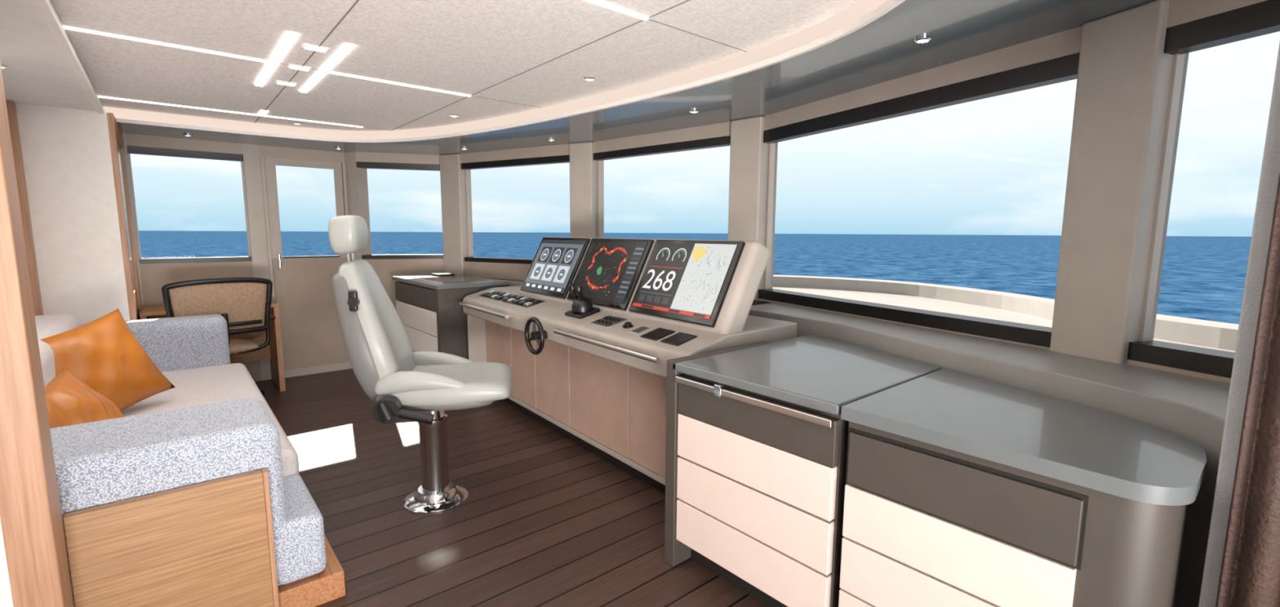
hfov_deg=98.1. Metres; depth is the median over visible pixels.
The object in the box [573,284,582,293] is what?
handle
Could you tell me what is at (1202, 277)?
sea
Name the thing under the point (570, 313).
throttle base
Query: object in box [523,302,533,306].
key
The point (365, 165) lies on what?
shade cassette
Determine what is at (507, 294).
key
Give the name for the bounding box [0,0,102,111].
ceiling soffit
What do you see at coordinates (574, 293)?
lever
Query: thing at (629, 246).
display
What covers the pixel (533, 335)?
wheel hub
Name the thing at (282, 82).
ceiling lamp
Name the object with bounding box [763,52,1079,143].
shade cassette
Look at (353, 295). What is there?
switch
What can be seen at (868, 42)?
ceiling
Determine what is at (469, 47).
ceiling
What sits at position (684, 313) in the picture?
status bar
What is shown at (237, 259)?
sill gasket
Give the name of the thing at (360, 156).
header
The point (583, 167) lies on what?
post
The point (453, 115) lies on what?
recessed light
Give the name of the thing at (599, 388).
door
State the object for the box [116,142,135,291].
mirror
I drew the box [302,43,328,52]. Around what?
ceiling lamp
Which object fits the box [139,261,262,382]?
apron
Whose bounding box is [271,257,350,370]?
leaf
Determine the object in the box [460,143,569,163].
header
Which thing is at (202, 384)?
seat cushion
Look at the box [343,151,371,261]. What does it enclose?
post
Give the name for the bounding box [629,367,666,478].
door
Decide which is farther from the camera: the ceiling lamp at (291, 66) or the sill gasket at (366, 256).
the sill gasket at (366, 256)
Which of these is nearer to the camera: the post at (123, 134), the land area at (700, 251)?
the land area at (700, 251)
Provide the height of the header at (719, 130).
0.090 m
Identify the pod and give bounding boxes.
[571,297,592,312]
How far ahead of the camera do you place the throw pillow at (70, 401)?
2.04 m
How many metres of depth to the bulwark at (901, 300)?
6.72 m
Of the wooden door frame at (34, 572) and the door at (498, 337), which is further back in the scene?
the door at (498, 337)
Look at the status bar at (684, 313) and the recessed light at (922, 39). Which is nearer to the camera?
the recessed light at (922, 39)
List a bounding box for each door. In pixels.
[275,158,334,267]
[485,320,512,395]
[511,328,536,408]
[535,339,570,426]
[569,347,629,458]
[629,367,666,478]
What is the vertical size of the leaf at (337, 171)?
0.890 m
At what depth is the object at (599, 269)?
3.38 m
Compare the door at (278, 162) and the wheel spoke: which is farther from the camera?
the door at (278, 162)
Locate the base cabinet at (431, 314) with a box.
[391,272,510,359]
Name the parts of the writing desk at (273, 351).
panel, panel, panel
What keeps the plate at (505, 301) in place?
on the desk at (550, 313)
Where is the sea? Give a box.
[138,231,1251,324]
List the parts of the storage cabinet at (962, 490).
drawer, drawer, drawer, panel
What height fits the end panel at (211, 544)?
0.560 m
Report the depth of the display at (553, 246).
3.80 m
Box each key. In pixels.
[495,295,503,299]
[501,297,510,301]
[502,293,511,297]
[506,297,515,302]
[511,299,521,303]
[514,295,523,299]
[517,300,527,304]
[520,297,528,300]
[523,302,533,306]
[525,297,534,302]
[531,299,541,303]
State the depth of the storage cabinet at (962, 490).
1.38 m
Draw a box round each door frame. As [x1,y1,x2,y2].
[0,61,74,606]
[258,145,351,301]
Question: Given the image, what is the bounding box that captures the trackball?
[622,321,634,328]
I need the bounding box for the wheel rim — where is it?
[524,316,544,355]
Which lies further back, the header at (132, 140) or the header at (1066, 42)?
the header at (132, 140)
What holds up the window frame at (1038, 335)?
on the apron at (954, 332)
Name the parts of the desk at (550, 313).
card slot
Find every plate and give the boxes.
[478,292,512,300]
[502,295,544,307]
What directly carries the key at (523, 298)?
on the plate at (505, 301)
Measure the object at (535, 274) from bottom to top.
0.085 m
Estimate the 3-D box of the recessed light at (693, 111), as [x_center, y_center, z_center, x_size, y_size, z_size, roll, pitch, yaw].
[0.331,-1.171,3.385,0.060,0.012,0.060,-6,10,-40]
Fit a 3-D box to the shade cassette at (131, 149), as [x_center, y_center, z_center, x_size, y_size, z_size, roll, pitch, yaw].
[-3.720,-1.232,4.571,0.740,0.055,0.070,-6,10,-40]
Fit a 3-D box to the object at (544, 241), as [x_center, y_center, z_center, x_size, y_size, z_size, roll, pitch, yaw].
[-0.543,-0.431,3.876,0.014,0.027,0.575,-5,9,-37]
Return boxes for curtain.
[1215,173,1279,606]
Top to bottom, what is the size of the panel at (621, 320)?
0.036 m
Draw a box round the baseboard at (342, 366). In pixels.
[284,361,352,377]
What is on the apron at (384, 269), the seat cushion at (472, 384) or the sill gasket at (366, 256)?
the sill gasket at (366, 256)
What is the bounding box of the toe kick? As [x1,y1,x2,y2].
[502,398,665,492]
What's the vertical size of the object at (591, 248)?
0.062 m
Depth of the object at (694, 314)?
2.60 m
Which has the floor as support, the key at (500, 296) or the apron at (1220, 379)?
the apron at (1220, 379)
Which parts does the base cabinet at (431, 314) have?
drawer, drawer, panel, chart frame, chart glass, panel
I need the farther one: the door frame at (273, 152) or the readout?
the door frame at (273, 152)
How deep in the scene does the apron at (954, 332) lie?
2.59 m
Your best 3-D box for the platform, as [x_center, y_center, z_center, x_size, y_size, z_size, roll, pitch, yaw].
[-2.411,0.946,2.755,1.100,0.100,2.765,-6,10,-40]
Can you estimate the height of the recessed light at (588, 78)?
0.012 m
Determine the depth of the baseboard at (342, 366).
5.30 m
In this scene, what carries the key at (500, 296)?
on the plate at (485, 296)
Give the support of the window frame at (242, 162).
attached to the post at (251, 157)
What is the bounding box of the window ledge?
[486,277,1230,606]
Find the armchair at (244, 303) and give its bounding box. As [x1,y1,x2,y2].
[161,277,275,395]
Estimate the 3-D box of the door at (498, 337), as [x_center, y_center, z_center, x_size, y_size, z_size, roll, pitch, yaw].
[-1.091,0.385,4.317,0.025,0.570,0.472,-5,9,-37]
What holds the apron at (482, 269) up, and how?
on the floor
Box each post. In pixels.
[122,133,143,306]
[242,143,271,380]
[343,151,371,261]
[439,153,467,274]
[568,142,598,237]
[728,115,768,299]
[1049,0,1173,364]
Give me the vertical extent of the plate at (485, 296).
0.036 m
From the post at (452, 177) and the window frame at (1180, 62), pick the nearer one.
the window frame at (1180, 62)
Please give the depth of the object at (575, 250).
3.72 m
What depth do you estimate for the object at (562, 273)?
3.69 m
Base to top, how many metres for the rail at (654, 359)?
0.028 m
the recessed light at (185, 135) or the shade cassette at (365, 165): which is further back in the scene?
the shade cassette at (365, 165)
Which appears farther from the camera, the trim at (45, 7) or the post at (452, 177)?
the post at (452, 177)
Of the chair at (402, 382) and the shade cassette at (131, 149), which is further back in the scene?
the shade cassette at (131, 149)
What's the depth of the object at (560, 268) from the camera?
3.70 m
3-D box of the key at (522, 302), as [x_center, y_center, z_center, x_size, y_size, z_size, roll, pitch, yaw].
[-0.796,-0.004,3.754,0.042,0.025,0.060,-5,9,-37]
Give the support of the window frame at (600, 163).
attached to the post at (583, 167)
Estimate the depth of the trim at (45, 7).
2.24 m
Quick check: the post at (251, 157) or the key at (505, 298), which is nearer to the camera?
the key at (505, 298)
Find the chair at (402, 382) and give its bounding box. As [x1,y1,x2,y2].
[328,215,512,514]
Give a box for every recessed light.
[0,64,8,69]
[182,133,192,136]
[292,121,302,124]
[448,113,459,117]
[582,75,595,81]
[688,109,699,113]
[914,35,932,43]
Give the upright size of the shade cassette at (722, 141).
0.055 m
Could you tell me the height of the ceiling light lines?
0.008 m
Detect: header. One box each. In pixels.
[125,133,243,154]
[355,151,439,164]
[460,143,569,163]
[593,121,730,153]
[763,26,1082,130]
[1166,0,1266,27]
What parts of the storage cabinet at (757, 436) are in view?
panel, handle rail, drawer, handle rail, drawer, drawer, panel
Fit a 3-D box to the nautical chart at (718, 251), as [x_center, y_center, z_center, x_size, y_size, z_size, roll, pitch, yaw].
[0.303,-0.127,2.688,0.164,0.320,0.285,-5,9,-37]
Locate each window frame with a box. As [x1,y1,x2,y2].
[128,153,141,258]
[240,161,251,257]
[465,169,473,257]
[597,160,604,237]
[758,288,1052,347]
[764,142,777,289]
[1138,53,1189,342]
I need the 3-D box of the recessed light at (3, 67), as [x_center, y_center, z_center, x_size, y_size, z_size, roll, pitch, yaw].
[-2.918,-1.077,2.519,0.070,0.012,0.070,-6,10,-40]
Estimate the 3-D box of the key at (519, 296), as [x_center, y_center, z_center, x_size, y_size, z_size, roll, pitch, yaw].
[-0.857,-0.040,3.926,0.042,0.025,0.060,-5,9,-37]
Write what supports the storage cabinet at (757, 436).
on the floor
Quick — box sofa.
[35,314,326,606]
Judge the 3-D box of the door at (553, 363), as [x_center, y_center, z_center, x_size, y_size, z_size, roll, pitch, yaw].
[-0.571,0.473,3.651,0.025,0.570,0.452,-5,9,-37]
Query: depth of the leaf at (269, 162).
4.96 m
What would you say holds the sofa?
on the floor
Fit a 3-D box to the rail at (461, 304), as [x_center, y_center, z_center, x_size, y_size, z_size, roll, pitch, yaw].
[-1.122,0.044,3.942,0.029,0.028,0.840,-5,9,-38]
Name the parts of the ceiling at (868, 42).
cove trim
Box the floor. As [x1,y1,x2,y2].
[254,368,768,606]
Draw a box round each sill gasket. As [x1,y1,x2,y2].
[138,256,252,264]
[361,254,443,259]
[464,257,533,264]
[1127,340,1235,378]
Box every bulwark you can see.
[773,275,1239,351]
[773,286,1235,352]
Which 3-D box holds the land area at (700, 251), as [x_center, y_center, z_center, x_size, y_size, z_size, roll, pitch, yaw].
[0.293,-0.250,2.776,0.038,0.080,0.098,-4,9,-31]
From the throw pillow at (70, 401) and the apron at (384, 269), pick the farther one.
the apron at (384, 269)
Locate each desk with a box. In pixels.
[139,299,285,391]
[462,285,796,378]
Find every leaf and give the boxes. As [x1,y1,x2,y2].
[263,157,282,258]
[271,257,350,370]
[333,162,346,257]
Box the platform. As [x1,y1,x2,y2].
[277,534,345,606]
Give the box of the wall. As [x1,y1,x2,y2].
[5,99,141,324]
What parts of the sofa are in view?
backrest, arm, arm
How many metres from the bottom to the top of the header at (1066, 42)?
0.090 m
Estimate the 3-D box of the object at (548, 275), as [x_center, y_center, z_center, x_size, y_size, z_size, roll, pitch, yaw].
[-0.629,-0.211,3.834,0.044,0.085,0.096,-5,9,-37]
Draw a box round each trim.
[33,0,105,114]
[1198,42,1279,606]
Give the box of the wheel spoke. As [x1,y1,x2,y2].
[533,321,535,332]
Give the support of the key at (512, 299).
on the plate at (505, 301)
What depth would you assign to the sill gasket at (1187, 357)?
1.76 m
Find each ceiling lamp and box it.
[275,80,297,86]
[286,63,311,71]
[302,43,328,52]
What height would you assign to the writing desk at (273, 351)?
0.750 m
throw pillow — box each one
[40,308,175,411]
[44,368,124,428]
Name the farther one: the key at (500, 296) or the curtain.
the key at (500, 296)
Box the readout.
[641,269,675,291]
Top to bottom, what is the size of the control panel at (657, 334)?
0.035 m
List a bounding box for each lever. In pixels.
[572,291,578,298]
[578,292,585,301]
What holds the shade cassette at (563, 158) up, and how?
attached to the header at (561, 149)
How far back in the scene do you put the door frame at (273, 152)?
5.00 m
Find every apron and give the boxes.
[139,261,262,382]
[363,258,444,311]
[464,261,530,279]
[758,298,1049,350]
[1126,360,1231,383]
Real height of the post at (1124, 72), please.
2.090 m
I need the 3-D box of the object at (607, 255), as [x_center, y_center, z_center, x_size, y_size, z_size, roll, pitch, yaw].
[-0.220,-0.205,3.351,0.091,0.178,0.200,-5,9,-37]
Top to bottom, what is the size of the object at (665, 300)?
0.033 m
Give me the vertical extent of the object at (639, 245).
0.338 m
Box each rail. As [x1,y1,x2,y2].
[458,302,509,319]
[507,395,665,485]
[553,328,660,364]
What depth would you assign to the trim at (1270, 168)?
1.13 m
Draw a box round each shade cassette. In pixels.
[126,145,244,161]
[355,161,439,171]
[461,155,569,169]
[593,135,730,160]
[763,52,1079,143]
[1163,0,1279,54]
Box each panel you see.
[62,468,279,606]
[466,315,486,362]
[590,315,626,328]
[640,328,675,341]
[660,332,697,346]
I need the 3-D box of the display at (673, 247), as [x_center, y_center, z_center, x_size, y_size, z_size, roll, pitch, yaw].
[0.211,-0.132,2.804,0.176,0.340,0.584,-5,9,-37]
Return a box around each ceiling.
[50,0,861,130]
[102,0,1155,155]
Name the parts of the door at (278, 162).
handle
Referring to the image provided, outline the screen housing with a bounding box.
[519,236,769,334]
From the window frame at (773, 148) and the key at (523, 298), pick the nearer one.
the window frame at (773, 148)
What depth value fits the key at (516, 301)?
3.81 m
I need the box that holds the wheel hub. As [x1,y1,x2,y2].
[530,330,547,340]
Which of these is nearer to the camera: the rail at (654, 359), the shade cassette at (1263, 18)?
the shade cassette at (1263, 18)
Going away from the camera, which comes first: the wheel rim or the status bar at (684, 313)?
the status bar at (684, 313)
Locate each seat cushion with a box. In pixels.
[120,363,299,476]
[376,362,512,406]
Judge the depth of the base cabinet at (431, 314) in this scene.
4.54 m
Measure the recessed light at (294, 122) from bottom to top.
0.012 m
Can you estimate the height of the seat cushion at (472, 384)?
0.136 m
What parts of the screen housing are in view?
bezel, bezel, bezel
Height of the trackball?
0.026 m
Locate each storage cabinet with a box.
[664,333,942,606]
[838,367,1206,606]
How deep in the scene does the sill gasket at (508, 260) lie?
5.23 m
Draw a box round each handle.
[568,284,575,292]
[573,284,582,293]
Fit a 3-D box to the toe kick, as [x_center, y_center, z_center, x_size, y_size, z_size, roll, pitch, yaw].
[-0.225,0.823,3.725,0.450,0.120,2.560,-5,9,-37]
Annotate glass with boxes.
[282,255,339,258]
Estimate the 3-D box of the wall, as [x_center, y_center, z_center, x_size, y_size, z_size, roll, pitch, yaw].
[-3.852,-0.205,3.852,0.515,2.090,1.050,-6,10,-40]
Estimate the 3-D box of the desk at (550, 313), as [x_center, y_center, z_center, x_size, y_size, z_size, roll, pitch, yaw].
[-0.306,0.092,3.565,0.745,0.210,2.600,-5,9,-37]
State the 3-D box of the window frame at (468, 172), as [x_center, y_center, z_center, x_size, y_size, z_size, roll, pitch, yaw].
[-1.676,-0.888,5.452,0.012,0.940,0.060,4,8,29]
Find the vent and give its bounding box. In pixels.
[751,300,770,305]
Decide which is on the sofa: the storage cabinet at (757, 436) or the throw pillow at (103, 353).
the throw pillow at (103, 353)
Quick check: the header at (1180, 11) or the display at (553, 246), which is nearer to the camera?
the header at (1180, 11)
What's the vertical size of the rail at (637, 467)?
0.028 m
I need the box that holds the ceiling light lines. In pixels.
[63,0,746,130]
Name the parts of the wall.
niche trim, wood frame, wood frame, wood frame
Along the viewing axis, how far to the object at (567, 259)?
3.72 m
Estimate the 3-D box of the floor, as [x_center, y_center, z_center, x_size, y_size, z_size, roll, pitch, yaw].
[-0.950,1.174,1.658,5.700,0.060,8.700,-6,10,-40]
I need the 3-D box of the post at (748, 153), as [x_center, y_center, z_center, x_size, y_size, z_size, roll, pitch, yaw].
[0.731,-0.173,3.786,0.241,2.090,0.150,7,10,44]
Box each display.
[524,240,585,293]
[570,240,648,303]
[634,242,737,319]
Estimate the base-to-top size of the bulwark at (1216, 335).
0.160 m
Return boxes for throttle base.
[564,306,599,319]
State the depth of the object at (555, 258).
3.85 m
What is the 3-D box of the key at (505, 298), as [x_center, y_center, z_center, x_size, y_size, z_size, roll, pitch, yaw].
[-0.957,-0.031,3.961,0.042,0.025,0.060,-5,9,-37]
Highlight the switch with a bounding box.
[348,290,358,311]
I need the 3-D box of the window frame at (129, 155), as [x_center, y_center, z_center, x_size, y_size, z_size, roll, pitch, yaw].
[-4.029,-0.779,4.425,0.012,0.920,0.060,-6,10,-40]
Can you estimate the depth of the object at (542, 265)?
3.96 m

